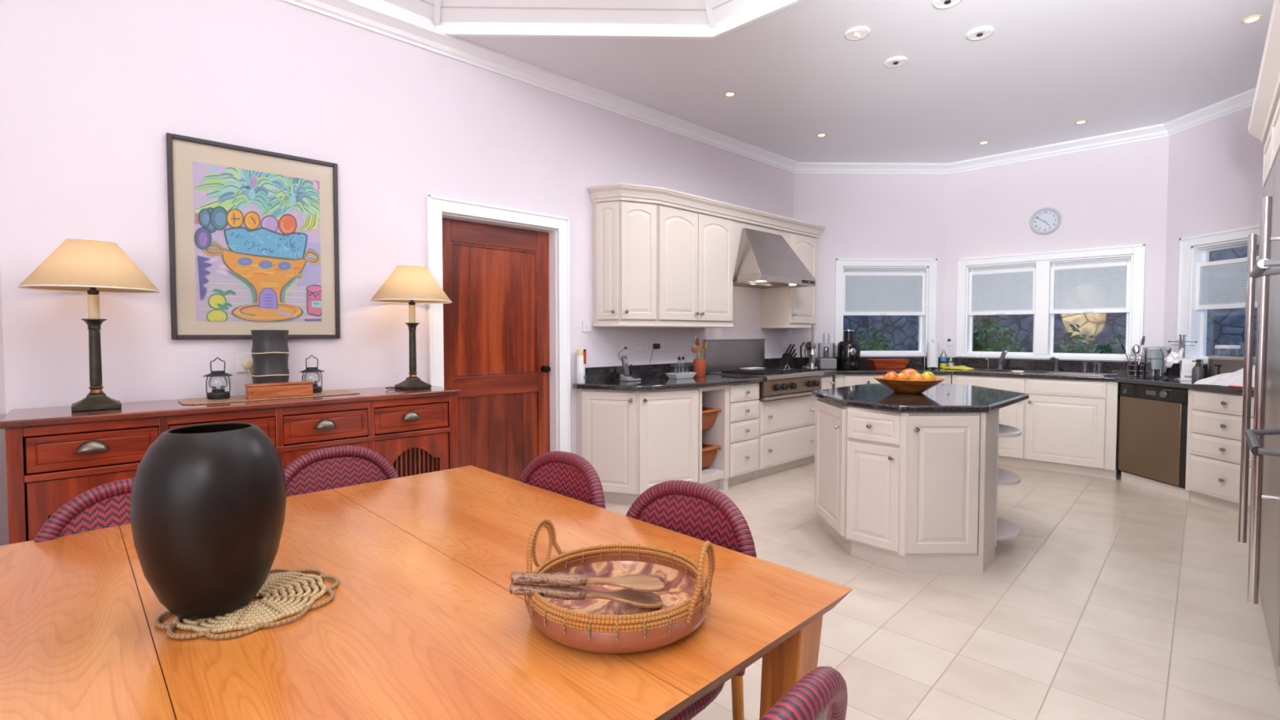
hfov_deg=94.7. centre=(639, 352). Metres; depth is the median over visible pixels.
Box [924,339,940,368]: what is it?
paper towel holder
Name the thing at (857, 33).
recessed light
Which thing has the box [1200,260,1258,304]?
blind
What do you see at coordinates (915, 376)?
mango
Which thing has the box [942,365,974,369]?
gloves
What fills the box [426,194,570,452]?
trim
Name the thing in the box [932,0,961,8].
recessed light
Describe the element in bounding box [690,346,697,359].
wooden spoon
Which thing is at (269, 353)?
canister
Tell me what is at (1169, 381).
countertop
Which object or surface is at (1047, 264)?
window
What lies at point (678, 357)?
cruet
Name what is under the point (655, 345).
plug
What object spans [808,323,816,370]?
stand
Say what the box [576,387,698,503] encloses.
base cabinet
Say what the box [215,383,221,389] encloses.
candle
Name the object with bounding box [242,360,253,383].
plug
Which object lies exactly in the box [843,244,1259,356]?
wall
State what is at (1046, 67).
ceiling
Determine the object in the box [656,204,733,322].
upper cabinet
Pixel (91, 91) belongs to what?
wall
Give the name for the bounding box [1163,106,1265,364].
wall
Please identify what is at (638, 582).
server
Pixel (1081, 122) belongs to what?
recessed light
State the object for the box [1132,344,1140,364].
ladle
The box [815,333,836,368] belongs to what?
food processor
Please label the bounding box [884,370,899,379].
mango
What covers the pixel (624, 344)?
socket
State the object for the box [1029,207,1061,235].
wall clock
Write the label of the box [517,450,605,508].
dining chair
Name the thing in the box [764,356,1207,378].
upstand
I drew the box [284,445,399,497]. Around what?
dining chair
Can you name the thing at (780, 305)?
upper cabinet
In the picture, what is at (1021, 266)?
blind
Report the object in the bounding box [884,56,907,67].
recessed light
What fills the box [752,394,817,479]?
base cabinet
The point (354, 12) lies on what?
trim
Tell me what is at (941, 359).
soap bottle
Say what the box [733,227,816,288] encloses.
range hood
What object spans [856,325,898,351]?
shrub
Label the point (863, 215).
wall
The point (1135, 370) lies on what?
utensil holder
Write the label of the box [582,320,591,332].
wall switch
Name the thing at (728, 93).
recessed light
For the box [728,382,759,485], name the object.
base cabinet
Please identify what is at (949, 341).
wall socket
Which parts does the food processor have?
handle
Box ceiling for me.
[457,0,1274,163]
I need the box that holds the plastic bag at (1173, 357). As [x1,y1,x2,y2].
[1164,347,1184,367]
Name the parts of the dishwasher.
door, control panel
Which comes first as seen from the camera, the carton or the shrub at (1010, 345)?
the carton
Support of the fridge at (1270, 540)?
on the floor
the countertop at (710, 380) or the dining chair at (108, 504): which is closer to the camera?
the dining chair at (108, 504)
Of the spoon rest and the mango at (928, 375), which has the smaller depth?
the mango at (928, 375)
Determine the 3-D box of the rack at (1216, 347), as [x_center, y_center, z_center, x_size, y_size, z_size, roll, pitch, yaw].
[4.717,0.082,4.735,0.148,0.290,0.148,0,2,-1]
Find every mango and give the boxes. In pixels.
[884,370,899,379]
[900,368,918,377]
[909,372,924,380]
[921,370,935,380]
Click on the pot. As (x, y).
(700, 365)
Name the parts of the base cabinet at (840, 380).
drawer, drawer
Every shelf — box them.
[996,516,1019,540]
[997,467,1020,485]
[998,423,1022,437]
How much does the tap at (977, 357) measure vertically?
0.140 m
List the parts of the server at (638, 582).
carved handle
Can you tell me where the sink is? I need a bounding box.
[959,368,1107,376]
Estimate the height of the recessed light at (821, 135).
0.009 m
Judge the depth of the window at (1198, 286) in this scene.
5.10 m
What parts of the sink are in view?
bowl, bowl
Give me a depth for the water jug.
5.09 m
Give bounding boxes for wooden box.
[244,381,313,399]
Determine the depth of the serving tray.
5.01 m
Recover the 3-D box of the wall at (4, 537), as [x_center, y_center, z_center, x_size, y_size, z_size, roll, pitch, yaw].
[-2.730,-0.297,-0.083,0.142,3.200,5.169,0,2,-1]
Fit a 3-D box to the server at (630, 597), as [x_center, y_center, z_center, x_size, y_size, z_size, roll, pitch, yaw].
[-0.093,0.459,1.113,0.296,0.072,0.075,-1,2,-24]
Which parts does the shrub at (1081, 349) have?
stem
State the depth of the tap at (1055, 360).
5.84 m
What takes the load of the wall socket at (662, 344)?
attached to the wall at (91, 91)
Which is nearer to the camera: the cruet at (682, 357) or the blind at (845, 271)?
the cruet at (682, 357)
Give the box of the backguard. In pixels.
[702,338,765,373]
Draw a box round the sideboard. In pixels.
[0,385,460,544]
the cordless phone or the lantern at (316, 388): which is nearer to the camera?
the lantern at (316, 388)
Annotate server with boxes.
[509,582,662,608]
[511,572,664,591]
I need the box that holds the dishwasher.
[1118,382,1190,501]
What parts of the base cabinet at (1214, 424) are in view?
drawer, drawer, drawer, drawer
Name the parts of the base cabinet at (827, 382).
door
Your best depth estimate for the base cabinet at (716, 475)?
4.89 m
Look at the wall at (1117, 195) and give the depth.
5.88 m
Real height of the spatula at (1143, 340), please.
0.343 m
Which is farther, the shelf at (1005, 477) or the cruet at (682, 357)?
the cruet at (682, 357)
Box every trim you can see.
[280,0,1256,174]
[356,0,805,39]
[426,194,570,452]
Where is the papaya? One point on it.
(903, 375)
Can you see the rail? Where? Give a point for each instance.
(595, 323)
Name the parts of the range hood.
control panel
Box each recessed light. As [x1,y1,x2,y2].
[724,91,735,96]
[816,133,826,137]
[844,26,870,39]
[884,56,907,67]
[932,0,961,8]
[965,26,994,39]
[978,140,989,144]
[1075,120,1087,124]
[1240,14,1262,23]
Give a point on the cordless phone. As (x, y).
(628, 375)
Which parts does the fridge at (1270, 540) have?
handle, door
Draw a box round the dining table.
[0,465,853,719]
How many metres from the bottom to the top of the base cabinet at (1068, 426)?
0.875 m
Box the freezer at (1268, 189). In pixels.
[1237,161,1275,602]
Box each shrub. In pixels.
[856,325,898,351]
[915,328,986,350]
[972,315,1031,351]
[1053,323,1104,353]
[1098,327,1125,354]
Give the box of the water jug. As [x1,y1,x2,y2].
[1143,346,1171,377]
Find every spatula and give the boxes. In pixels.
[698,343,703,359]
[1137,335,1145,364]
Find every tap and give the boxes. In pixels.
[977,356,989,368]
[997,351,1007,369]
[1049,356,1058,371]
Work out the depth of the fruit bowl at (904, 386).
3.72 m
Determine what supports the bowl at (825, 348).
on the food processor
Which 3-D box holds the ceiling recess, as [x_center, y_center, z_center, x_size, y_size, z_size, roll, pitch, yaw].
[-0.365,-2.472,1.612,4.278,1.025,4.278,0,2,-1]
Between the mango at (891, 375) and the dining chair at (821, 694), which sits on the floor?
the dining chair at (821, 694)
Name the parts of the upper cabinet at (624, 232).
door, door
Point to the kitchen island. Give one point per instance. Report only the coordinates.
(903, 492)
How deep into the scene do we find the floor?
2.74 m
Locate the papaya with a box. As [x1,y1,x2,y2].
[897,372,910,380]
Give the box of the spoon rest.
[778,364,794,369]
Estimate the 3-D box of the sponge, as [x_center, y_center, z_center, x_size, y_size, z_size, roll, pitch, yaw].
[3.677,0.180,5.743,0.105,0.018,0.040,2,3,44]
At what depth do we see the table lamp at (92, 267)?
2.47 m
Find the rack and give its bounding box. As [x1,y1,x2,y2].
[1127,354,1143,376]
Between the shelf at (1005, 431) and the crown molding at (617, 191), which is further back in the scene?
the crown molding at (617, 191)
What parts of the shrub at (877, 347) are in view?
stem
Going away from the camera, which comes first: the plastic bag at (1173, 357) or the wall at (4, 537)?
the wall at (4, 537)
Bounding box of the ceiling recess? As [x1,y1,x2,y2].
[373,0,776,28]
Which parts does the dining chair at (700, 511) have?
leg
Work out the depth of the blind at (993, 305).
6.35 m
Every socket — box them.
[235,353,253,373]
[621,342,628,354]
[634,341,646,351]
[652,342,664,351]
[781,340,789,348]
[946,338,952,346]
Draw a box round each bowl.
[804,356,817,366]
[817,344,835,358]
[872,375,945,393]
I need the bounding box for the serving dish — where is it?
[739,367,765,370]
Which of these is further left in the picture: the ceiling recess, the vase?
the vase
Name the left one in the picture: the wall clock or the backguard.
the backguard
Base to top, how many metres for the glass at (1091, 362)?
0.101 m
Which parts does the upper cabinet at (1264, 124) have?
door, door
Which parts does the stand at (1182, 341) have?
cross arm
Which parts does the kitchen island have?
door, knob, knob, door, drawer, knob, corner post, knob, door, panel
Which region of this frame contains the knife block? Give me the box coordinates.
[778,353,795,368]
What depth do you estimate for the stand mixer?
6.35 m
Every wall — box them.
[0,0,794,453]
[0,265,8,546]
[792,173,946,357]
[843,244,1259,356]
[944,136,1168,396]
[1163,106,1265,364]
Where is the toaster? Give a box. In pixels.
[1207,355,1255,377]
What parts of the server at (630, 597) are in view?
carved handle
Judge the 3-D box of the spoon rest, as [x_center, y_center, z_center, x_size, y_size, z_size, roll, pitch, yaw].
[1.425,0.138,5.723,0.180,0.048,0.060,-2,3,-43]
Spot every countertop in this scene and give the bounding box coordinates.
[572,373,763,391]
[794,367,1254,395]
[811,383,1029,413]
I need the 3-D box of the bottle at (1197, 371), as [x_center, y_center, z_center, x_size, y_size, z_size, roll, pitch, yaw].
[4.438,0.139,4.686,0.072,0.180,0.072,0,2,-1]
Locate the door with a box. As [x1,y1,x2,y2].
[442,217,551,480]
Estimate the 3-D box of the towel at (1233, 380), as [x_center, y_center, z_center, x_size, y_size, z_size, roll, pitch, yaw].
[4.331,0.151,4.193,0.284,0.184,0.531,0,2,-9]
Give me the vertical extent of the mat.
0.012 m
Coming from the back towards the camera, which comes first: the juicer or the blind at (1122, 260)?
the juicer
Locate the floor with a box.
[604,461,1279,719]
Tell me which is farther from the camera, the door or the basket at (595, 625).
the door
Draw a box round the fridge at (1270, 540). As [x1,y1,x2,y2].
[1247,149,1279,688]
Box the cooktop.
[708,367,824,400]
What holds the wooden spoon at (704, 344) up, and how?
in the pot
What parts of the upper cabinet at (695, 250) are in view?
door, door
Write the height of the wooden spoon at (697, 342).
0.326 m
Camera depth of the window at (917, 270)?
6.73 m
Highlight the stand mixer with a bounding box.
[800,341,817,368]
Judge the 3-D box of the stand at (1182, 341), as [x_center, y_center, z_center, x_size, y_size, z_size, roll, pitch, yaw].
[4.533,0.033,4.930,0.099,0.376,0.254,0,2,-1]
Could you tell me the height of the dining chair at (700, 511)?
0.879 m
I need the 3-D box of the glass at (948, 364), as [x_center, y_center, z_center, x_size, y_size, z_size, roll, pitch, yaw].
[3.395,0.113,6.434,0.080,0.115,0.079,2,3,44]
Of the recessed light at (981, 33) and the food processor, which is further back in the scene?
the food processor
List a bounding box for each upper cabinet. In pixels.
[593,200,657,320]
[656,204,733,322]
[760,232,817,328]
[1248,0,1279,189]
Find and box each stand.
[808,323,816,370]
[1168,334,1197,379]
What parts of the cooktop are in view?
casing, plate, knob, knob, rail, control panel, knob, knob, knob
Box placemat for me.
[177,389,359,404]
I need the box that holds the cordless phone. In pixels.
[617,347,640,381]
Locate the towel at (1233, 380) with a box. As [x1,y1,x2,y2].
[1194,365,1255,389]
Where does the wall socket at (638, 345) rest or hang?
attached to the wall at (91, 91)
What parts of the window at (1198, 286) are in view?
sash, sash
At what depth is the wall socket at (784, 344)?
6.57 m
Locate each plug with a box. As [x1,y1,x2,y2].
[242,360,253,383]
[649,343,660,363]
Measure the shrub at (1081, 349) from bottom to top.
1.436 m
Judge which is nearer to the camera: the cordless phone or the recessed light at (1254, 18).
the recessed light at (1254, 18)
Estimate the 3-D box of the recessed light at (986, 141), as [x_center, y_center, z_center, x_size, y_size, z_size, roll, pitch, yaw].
[3.417,-2.090,5.857,0.092,0.009,0.092,0,2,-1]
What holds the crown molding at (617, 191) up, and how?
on the upper cabinet at (695, 250)
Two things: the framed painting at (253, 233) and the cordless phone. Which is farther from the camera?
the cordless phone
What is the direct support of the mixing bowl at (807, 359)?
on the stand mixer
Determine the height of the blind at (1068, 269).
0.402 m
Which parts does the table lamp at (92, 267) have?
lamp shade, shade trim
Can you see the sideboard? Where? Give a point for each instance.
(55, 455)
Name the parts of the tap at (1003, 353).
spout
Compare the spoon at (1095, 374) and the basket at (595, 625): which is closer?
the basket at (595, 625)
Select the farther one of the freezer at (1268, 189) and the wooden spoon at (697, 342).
the wooden spoon at (697, 342)
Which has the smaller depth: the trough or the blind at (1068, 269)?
the blind at (1068, 269)
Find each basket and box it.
[524,517,715,653]
[702,406,721,430]
[702,442,720,467]
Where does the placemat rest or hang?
on the sideboard
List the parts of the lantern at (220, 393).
handle, lid, globe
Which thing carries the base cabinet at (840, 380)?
on the floor
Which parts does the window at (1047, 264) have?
sash, sash, sash, sash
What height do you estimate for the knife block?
0.174 m
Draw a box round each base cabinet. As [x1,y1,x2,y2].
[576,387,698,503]
[697,385,729,489]
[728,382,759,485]
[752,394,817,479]
[810,375,834,462]
[831,374,951,387]
[951,374,1120,479]
[1185,389,1253,519]
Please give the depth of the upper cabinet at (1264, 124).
2.70 m
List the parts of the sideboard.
door, drawer, cup handle, drawer, rail, cup handle, drawer, door, cup handle, drawer, door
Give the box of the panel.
[733,220,789,275]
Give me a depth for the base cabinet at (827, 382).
5.96 m
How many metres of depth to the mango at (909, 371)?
3.87 m
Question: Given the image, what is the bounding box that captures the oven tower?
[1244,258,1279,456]
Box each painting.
[165,133,340,339]
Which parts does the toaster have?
lever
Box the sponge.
[1010,369,1023,373]
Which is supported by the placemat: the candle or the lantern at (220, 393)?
the lantern at (220, 393)
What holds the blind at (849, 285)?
attached to the window at (917, 270)
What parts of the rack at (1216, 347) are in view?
lid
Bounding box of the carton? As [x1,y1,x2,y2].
[1181,358,1203,381]
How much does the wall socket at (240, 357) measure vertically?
0.100 m
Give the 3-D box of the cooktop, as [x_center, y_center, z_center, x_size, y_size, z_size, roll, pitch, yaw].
[1.239,0.281,5.710,0.955,0.236,0.691,-2,3,-43]
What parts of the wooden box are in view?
lid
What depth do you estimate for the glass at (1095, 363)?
5.50 m
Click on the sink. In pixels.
(974, 370)
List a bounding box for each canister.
[250,329,290,383]
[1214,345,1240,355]
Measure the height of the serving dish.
0.020 m
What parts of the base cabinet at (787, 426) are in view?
drawer, drawer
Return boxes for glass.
[946,358,955,366]
[1090,362,1098,373]
[1094,363,1103,373]
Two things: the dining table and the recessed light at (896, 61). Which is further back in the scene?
the recessed light at (896, 61)
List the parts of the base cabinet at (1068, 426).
drawer, door, door, drawer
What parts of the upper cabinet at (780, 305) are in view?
light rail, door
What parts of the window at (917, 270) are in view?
sash, sash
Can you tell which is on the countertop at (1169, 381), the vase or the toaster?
the toaster
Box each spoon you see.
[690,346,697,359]
[694,337,699,359]
[702,341,706,359]
[1094,373,1119,374]
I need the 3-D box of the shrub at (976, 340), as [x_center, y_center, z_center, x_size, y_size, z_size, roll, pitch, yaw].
[4.287,0.252,8.097,1.099,1.602,1.064,0,2,-1]
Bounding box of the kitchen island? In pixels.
[814,398,1022,573]
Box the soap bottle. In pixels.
[939,347,946,368]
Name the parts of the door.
rail, panel moulding, panel, panel, handle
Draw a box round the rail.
[591,320,733,328]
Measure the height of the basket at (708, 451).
0.173 m
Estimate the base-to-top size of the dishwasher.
0.873 m
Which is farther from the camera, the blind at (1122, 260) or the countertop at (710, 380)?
the blind at (1122, 260)
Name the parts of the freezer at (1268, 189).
handle, door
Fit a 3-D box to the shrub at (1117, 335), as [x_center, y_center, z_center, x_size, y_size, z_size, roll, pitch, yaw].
[5.612,0.344,6.585,0.990,1.518,0.930,0,2,-1]
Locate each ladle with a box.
[1121,343,1128,362]
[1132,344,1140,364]
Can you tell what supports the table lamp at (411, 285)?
on the sideboard
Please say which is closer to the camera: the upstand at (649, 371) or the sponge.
the upstand at (649, 371)
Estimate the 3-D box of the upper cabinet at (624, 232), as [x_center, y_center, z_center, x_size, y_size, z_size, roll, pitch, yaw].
[-0.119,-0.721,4.690,0.401,0.930,0.343,-2,3,-43]
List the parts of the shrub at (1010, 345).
stem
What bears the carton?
on the countertop at (1169, 381)
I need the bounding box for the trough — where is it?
[866,359,909,368]
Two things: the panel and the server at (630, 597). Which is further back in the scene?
the panel
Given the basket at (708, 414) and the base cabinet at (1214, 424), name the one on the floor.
the base cabinet at (1214, 424)
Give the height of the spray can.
0.270 m
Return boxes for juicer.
[836,329,860,368]
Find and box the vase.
[129,422,286,619]
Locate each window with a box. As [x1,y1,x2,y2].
[834,258,937,356]
[955,243,1145,360]
[1175,224,1259,364]
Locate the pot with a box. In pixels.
[693,359,706,377]
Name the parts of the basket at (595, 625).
handle, handle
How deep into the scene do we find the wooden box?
2.94 m
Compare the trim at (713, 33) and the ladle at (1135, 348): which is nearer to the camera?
the trim at (713, 33)
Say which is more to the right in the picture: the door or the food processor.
the food processor
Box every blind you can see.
[844,270,920,272]
[844,275,921,311]
[972,271,1033,311]
[973,265,1034,271]
[1053,266,1126,309]
[1055,258,1127,266]
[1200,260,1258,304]
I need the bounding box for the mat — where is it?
[154,568,339,639]
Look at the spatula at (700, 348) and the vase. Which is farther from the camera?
the spatula at (700, 348)
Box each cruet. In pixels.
[676,352,681,373]
[680,352,685,373]
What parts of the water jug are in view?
lid, handle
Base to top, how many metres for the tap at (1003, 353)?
0.200 m
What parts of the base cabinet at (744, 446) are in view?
drawer, drawer, drawer, drawer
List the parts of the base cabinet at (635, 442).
door, door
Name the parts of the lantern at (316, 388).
lid, handle, globe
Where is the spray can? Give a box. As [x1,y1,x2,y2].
[576,347,586,383]
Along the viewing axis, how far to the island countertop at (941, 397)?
3.51 m
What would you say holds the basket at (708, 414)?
in the base cabinet at (716, 475)
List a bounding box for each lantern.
[203,356,232,399]
[299,355,324,392]
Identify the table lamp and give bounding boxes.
[17,238,160,411]
[369,264,452,390]
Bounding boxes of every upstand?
[585,362,693,382]
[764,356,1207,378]
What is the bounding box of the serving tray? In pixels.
[665,372,696,378]
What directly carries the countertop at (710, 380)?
on the base cabinet at (635, 442)
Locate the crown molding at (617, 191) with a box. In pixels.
[586,182,826,237]
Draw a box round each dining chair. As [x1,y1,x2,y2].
[33,477,134,542]
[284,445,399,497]
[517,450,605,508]
[625,480,756,719]
[759,666,847,719]

